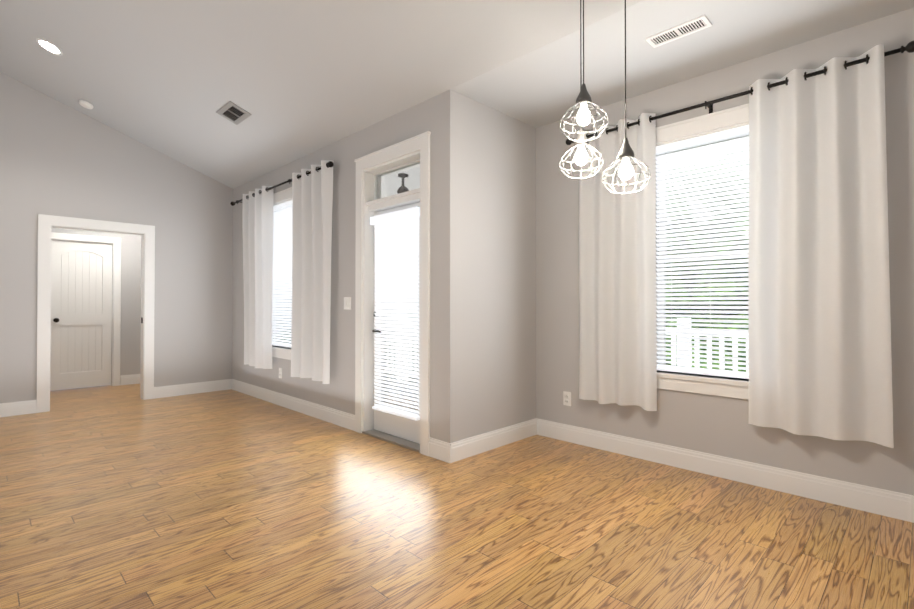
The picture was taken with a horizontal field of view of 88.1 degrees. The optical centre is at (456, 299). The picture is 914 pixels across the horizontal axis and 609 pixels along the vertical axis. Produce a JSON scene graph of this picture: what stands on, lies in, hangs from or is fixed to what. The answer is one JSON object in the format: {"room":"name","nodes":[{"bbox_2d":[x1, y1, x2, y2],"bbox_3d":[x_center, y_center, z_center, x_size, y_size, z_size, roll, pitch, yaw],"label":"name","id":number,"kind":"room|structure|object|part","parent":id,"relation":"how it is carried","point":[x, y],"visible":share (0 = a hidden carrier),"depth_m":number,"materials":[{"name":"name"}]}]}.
{"room":"empty living room","nodes":[
{"label":"empty living room","id":0,"kind":"room"},
{"bbox_2d":[51,227,140,374],"bbox_3d":[-4.852,-0.074,6.874,0.140,2.600,3.130,-1,-1,45],"label":"wall","id":1,"kind":"structure","parent":0,"point":[130,342],"depth_m":6.86,"materials":[{"name":"grey paint"}]},
{"bbox_2d":[50,240,111,390],"bbox_3d":[-5.174,0.206,6.515,0.035,2.008,0.670,-1,-1,45],"label":"hall door","id":2,"kind":"structure","parent":1,"relation":"in","point":[81,311],"depth_m":6.50,"materials":[{"name":"white wood"}]},
{"bbox_2d":[51,232,120,385],"bbox_3d":[-5.184,0.165,6.525,0.158,2.115,0.860,-1,-1,45],"label":"door frame","id":3,"kind":"structure","parent":1,"relation":"attached to","point":[116,296],"depth_m":6.73,"materials":[{"name":"white wood"}]},
{"bbox_2d":[120,374,139,384],"bbox_3d":[-4.310,1.160,7.297,0.016,0.140,1.470,-1,-1,45],"label":"baseboard","id":4,"kind":"structure","parent":1,"relation":"attached to","point":[134,378],"depth_m":6.85,"materials":[{"name":"white wood"}]},
{"bbox_2d":[0,72,232,402],"bbox_3d":[-4.888,-1.395,4.794,0.140,5.200,5.330,-1,-1,45],"label":"wall","id":5,"kind":"structure","parent":0,"point":[57,158],"depth_m":5.55,"materials":[{"name":"grey paint"}]},
{"bbox_2d":[0,400,36,416],"bbox_3d":[-5.604,1.127,3.937,0.016,0.140,3.140,-1,-1,45],"label":"baseboard","id":6,"kind":"structure","parent":5,"relation":"attached to","point":[30,406],"depth_m":4.94,"materials":[{"name":"white wood"}]},
{"bbox_2d":[36,214,154,412],"bbox_3d":[-4.172,0.147,5.499,0.180,2.130,1.080,-1,-1,45],"label":"trim","id":7,"kind":"structure","parent":5,"relation":"attached to","point":[46,223],"depth_m":5.35,"materials":[{"name":"white wood"}]},
{"bbox_2d":[154,379,231,398],"bbox_3d":[-3.416,1.149,6.140,0.016,0.140,0.910,-1,-1,45],"label":"baseboard","id":8,"kind":"structure","parent":5,"relation":"attached to","point":[218,385],"depth_m":6.12,"materials":[{"name":"white wood"}]},
{"bbox_2d":[232,89,466,442],"bbox_3d":[-1.505,-0.192,5.051,4.280,2.800,0.180,-1,-1,45],"label":"wall","id":9,"kind":"structure","parent":0,"point":[442,118],"depth_m":3.81,"materials":[{"name":"grey paint"}]},
{"bbox_2d":[279,368,281,378],"bbox_3d":[-2.034,0.842,5.431,0.072,0.117,0.011,-1,-1,45],"label":"electrical outlet","id":10,"kind":"object","parent":9,"relation":"attached to","point":[280,372],"visible":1,"depth_m":5.42,"materials":[{"name":"white plastic"}]},
{"bbox_2d":[230,161,333,205],"bbox_3d":[-2.052,-1.269,5.384,2.534,0.080,0.134,-1,-1,45],"label":"rod","id":11,"kind":"object","parent":9,"relation":"attached to","point":[329,164],"visible":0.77,"depth_m":5.16,"materials":[{"name":"black metal"}]},
{"bbox_2d":[246,163,328,198],"bbox_3d":[-1.948,-1.280,5.227,2.035,0.049,0.049,-1,-1,45],"label":"grommet","id":12,"kind":"object","parent":11,"relation":"hanging from","point":[297,178],"visible":0.35,"depth_m":4.79,"materials":[{"name":"black metal"}]},
{"bbox_2d":[242,160,333,383],"bbox_3d":[-1.953,-0.260,5.222,2.120,2.131,0.101,-1,-1,45],"label":"curtains","id":13,"kind":"object","parent":11,"relation":"hanging from","point":[312,197],"visible":1,"depth_m":4.92,"materials":[{"name":"white fabric"}]},
{"bbox_2d":[272,187,291,359],"bbox_3d":[-1.992,-0.289,5.513,1.020,1.913,0.212,-1,-1,45],"label":"window","id":14,"kind":"structure","parent":9,"relation":"in","point":[282,196],"depth_m":5.47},
{"bbox_2d":[272,200,291,347],"bbox_3d":[-2.009,-0.291,5.496,0.760,1.662,0.056,-1,-1,45],"label":"window blind","id":15,"kind":"object","parent":14,"relation":"attached to","point":[282,250],"visible":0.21,"depth_m":5.53,"materials":[{"name":"white plastic"}]},
{"bbox_2d":[232,379,354,430],"bbox_3d":[-2.007,1.141,5.398,3.060,0.140,0.016,-1,-1,45],"label":"baseboard","id":16,"kind":"structure","parent":9,"relation":"attached to","point":[340,418],"depth_m":5.07,"materials":[{"name":"white wood"}]},
{"bbox_2d":[344,297,350,309],"bbox_3d":[-1.035,0.032,4.444,0.117,0.117,0.016,-1,-1,45],"label":"light switch","id":17,"kind":"object","parent":9,"relation":"attached to","point":[347,303],"visible":1,"depth_m":4.43,"materials":[{"name":"white plastic"}]},
{"bbox_2d":[362,429,419,452],"bbox_3d":[-0.491,1.189,4.043,0.810,0.018,0.220,-1,-1,45],"label":"patio door threshold sill","id":18,"kind":"structure","parent":9,"relation":"attached to","point":[399,441],"depth_m":3.99,"materials":[{"name":"metal"}]},
{"bbox_2d":[354,131,430,455],"bbox_3d":[-0.508,-0.046,4.039,1.016,2.488,0.208,-1,-1,45],"label":"door frame","id":19,"kind":"structure","parent":9,"relation":"attached to","point":[370,167],"depth_m":4.22,"materials":[{"name":"white wood"}]},
{"bbox_2d":[376,162,419,198],"bbox_3d":[-0.519,-1.031,4.120,0.604,0.216,0.013,-1,-1,45],"label":"transom window","id":20,"kind":"structure","parent":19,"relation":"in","point":[400,180],"depth_m":4.11,"materials":[{"name":"clear glass"}]},
{"bbox_2d":[374,202,419,443],"bbox_3d":[-0.479,0.188,4.065,0.762,1.981,0.057,-1,-1,45],"label":"patio door","id":21,"kind":"structure","parent":9,"relation":"in","point":[399,426],"depth_m":4.08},
{"bbox_2d":[370,207,419,419],"bbox_3d":[-0.521,0.112,4.024,0.642,1.711,0.085,-1,-1,45],"label":"door blind","id":22,"kind":"object","parent":21,"relation":"attached to","point":[396,240],"visible":0.92,"depth_m":4.00,"materials":[{"name":"white plastic"}]},
{"bbox_2d":[0,0,913,188],"bbox_3d":[-1.120,-2.282,1.721,9.830,1.413,6.550,-1,-1,45],"label":"ceiling","id":23,"kind":"structure","parent":0,"point":[297,79],"depth_m":3.51,"materials":[{"name":"paint"}]},
{"bbox_2d":[36,38,62,55],"bbox_3d":[-3.638,-2.256,4.216,0.196,0.068,0.185,-1,-1,45],"label":"recessed light","id":24,"kind":"object","parent":23,"relation":"in","point":[49,47],"visible":1,"depth_m":4.21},
{"bbox_2d":[79,99,92,108],"bbox_3d":[-4.002,-2.107,5.096,0.132,0.069,0.128,-1,-1,45],"label":"smoke detector","id":25,"kind":"object","parent":23,"relation":"attached to","point":[85,104],"visible":1,"depth_m":5.06,"materials":[{"name":"white plastic"}]},
{"bbox_2d":[216,101,251,124],"bbox_3d":[-2.155,-1.799,4.555,0.360,0.077,0.201,-1,-1,45],"label":"ceiling vent","id":26,"kind":"object","parent":23,"relation":"in","point":[233,112],"visible":1,"depth_m":4.54,"materials":[{"name":"grey metal"}]},
{"bbox_2d":[560,0,602,178],"bbox_3d":[0.618,-1.164,2.353,0.211,1.084,0.211,-1,-1,45],"label":"pendant light","id":27,"kind":"object","parent":23,"relation":"hanging from","point":[580,145],"visible":0.98,"depth_m":2.33,"materials":[{"name":"metal"}]},
{"bbox_3d":[0.618,-1.280,2.354,0.006,0.851,0.006,-1,-1,45],"label":"cord","id":28,"kind":"part","parent":27,"relation":"part of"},
{"bbox_2d":[574,127,588,147],"bbox_3d":[0.618,-0.812,2.350,0.074,0.098,0.074,-1,-1,45],"label":"socket","id":29,"kind":"object","parent":27,"relation":"attached to","point":[579,143],"depth_m":2.33,"materials":[{"name":"grey metal"}]},
{"bbox_3d":[0.618,-0.719,2.349,0.064,0.097,0.064,-1,-1,45],"label":"bulb","id":30,"kind":"part","parent":27,"relation":"part of","materials":[{"name":"white glass"}]},
{"bbox_2d":[560,0,607,140],"bbox_3d":[0.591,-1.257,2.204,0.219,0.989,0.219,-1,-1,45],"label":"pendant light","id":31,"kind":"object","parent":23,"relation":"hanging from","point":[583,100],"visible":1,"depth_m":2.18,"materials":[{"name":"metal"}]},
{"bbox_3d":[0.591,-1.377,2.205,0.006,0.750,0.006,-1,-1,45],"label":"cord","id":32,"kind":"part","parent":31,"relation":"part of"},
{"bbox_2d":[576,84,591,106],"bbox_3d":[0.591,-0.958,2.201,0.074,0.098,0.074,-1,-1,45],"label":"socket","id":33,"kind":"object","parent":31,"relation":"attached to","point":[584,97],"depth_m":2.18,"materials":[{"name":"grey metal"}]},
{"bbox_3d":[0.591,-0.864,2.200,0.064,0.100,0.064,-1,-1,45],"label":"bulb","id":34,"kind":"part","parent":31,"relation":"part of","materials":[{"name":"white glass"}]},
{"bbox_2d":[602,0,650,193],"bbox_3d":[0.768,-1.110,2.154,0.211,1.220,0.211,-1,-1,45],"label":"pendant light","id":35,"kind":"object","parent":23,"relation":"hanging from","point":[625,155],"visible":1,"depth_m":2.13,"materials":[{"name":"metal"}]},
{"bbox_2d":[617,138,633,160],"bbox_3d":[0.768,-0.690,2.150,0.074,0.098,0.074,-1,-1,45],"label":"socket","id":36,"kind":"object","parent":35,"relation":"attached to","point":[626,153],"depth_m":2.13,"materials":[{"name":"grey metal"}]},
{"bbox_3d":[0.768,-1.227,2.155,0.006,0.987,0.006,-1,-1,45],"label":"cord","id":37,"kind":"part","parent":35,"relation":"part of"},
{"bbox_3d":[0.768,-0.597,2.149,0.064,0.097,0.064,-1,-1,45],"label":"bulb","id":38,"kind":"part","parent":35,"relation":"part of","materials":[{"name":"white glass"}]},
{"bbox_2d":[645,15,711,47],"bbox_3d":[1.288,-1.561,2.754,0.330,0.008,0.130,-1,-1,45],"label":"ceiling vent","id":39,"kind":"object","parent":23,"relation":"in","point":[702,22],"visible":1,"depth_m":2.74,"materials":[{"name":"white metal"}]},
{"bbox_2d":[0,383,913,608],"bbox_3d":[-2.010,1.223,2.571,12.340,0.080,6.550,-1,-1,45],"label":"floor","id":40,"kind":"structure","parent":0,"point":[121,497],"depth_m":2.48,"materials":[{"name":"brown wood"}]},
{"bbox_2d":[467,97,535,437],"bbox_3d":[0.330,-0.203,3.989,0.180,2.800,0.900,-1,-1,45],"label":"wall","id":41,"kind":"structure","parent":0,"point":[501,269],"depth_m":3.89,"materials":[{"name":"grey paint"}]},
{"bbox_2d":[444,418,535,462],"bbox_3d":[0.323,1.126,3.830,0.016,0.140,1.076,-1,-1,45],"label":"baseboard","id":42,"kind":"structure","parent":41,"relation":"attached to","point":[468,447],"depth_m":3.74,"materials":[{"name":"white wood"}]},
{"bbox_2d":[536,8,913,494],"bbox_3d":[2.579,-0.217,2.515,5.450,2.800,0.180,-1,-1,45],"label":"wall","id":43,"kind":"structure","parent":0,"point":[713,424],"depth_m":3.14,"materials":[{"name":"grey paint"}]},
{"bbox_2d":[563,391,570,405],"bbox_3d":[0.934,0.837,4.005,0.072,0.117,0.011,-1,-1,45],"label":"electrical outlet","id":44,"kind":"object","parent":43,"relation":"attached to","point":[567,398],"visible":1,"depth_m":4.00,"materials":[{"name":"white plastic"}]},
{"bbox_2d":[656,103,748,399],"bbox_3d":[1.777,-0.311,3.290,1.020,1.913,0.212,-1,-1,45],"label":"window","id":45,"kind":"structure","parent":43,"relation":"in","point":[721,120],"depth_m":3.28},
{"bbox_2d":[656,125,748,378],"bbox_3d":[1.760,-0.313,3.273,0.760,1.662,0.056,-1,-1,45],"label":"window blind","id":46,"kind":"object","parent":45,"relation":"attached to","point":[709,162],"visible":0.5,"depth_m":3.30,"materials":[{"name":"white plastic"}]},
{"bbox_2d":[536,418,913,522],"bbox_3d":[2.574,1.111,2.369,5.270,0.140,0.016,-1,-1,45],"label":"baseboard","id":47,"kind":"structure","parent":43,"relation":"attached to","point":[889,503],"depth_m":3.05,"materials":[{"name":"white wood"}]},
{"bbox_2d":[566,41,913,144],"bbox_3d":[1.674,-1.301,3.204,2.094,0.080,0.134,-1,-1,45],"label":"curtain rod","id":48,"kind":"object","parent":43,"relation":"attached to","point":[909,47],"visible":0.62,"depth_m":3.03,"materials":[{"name":"black metal"}]},
{"bbox_2d":[579,44,893,447],"bbox_3d":[1.651,-0.281,3.163,1.858,2.151,0.105,-1,-1,45],"label":"curtains","id":49,"kind":"object","parent":48,"relation":"hanging from","point":[820,357],"visible":0.98,"depth_m":2.78,"materials":[{"name":"white fabric"}]},
{"label":"outside","id":50,"kind":"structure","parent":0,"visible":0},
{"bbox_3d":[1.779,1.664,10.735,37.000,0.200,42.000,-1,-1,45],"label":"lawn","id":51,"kind":"structure","parent":50,"visible":0},
{"bbox_2d":[665,150,748,371],"bbox_3d":[4.195,-0.730,7.375,16.898,5.423,5.925,-1,-1,45],"label":"foliage","id":52,"kind":"object","parent":51,"relation":"on","point":[709,282],"depth_m":6.87,"materials":[{"name":"green plant"}]},
{"bbox_2d":[666,318,748,371],"bbox_3d":[5.597,0.837,2.910,8.580,1.300,0.530,-1,-1,45],"label":"fence","id":53,"kind":"object","parent":51,"relation":"on","point":[707,345],"depth_m":5.42,"materials":[{"name":"paint"}]},
{"bbox_2d":[667,136,748,221],"bbox_3d":[5.773,-1.831,11.242,28.000,6.800,0.300,-1,-1,45],"label":"sky","id":54,"kind":"structure","parent":51,"relation":"on","point":[718,201],"depth_m":11.03,"materials":[{"name":"white"}]}
]}

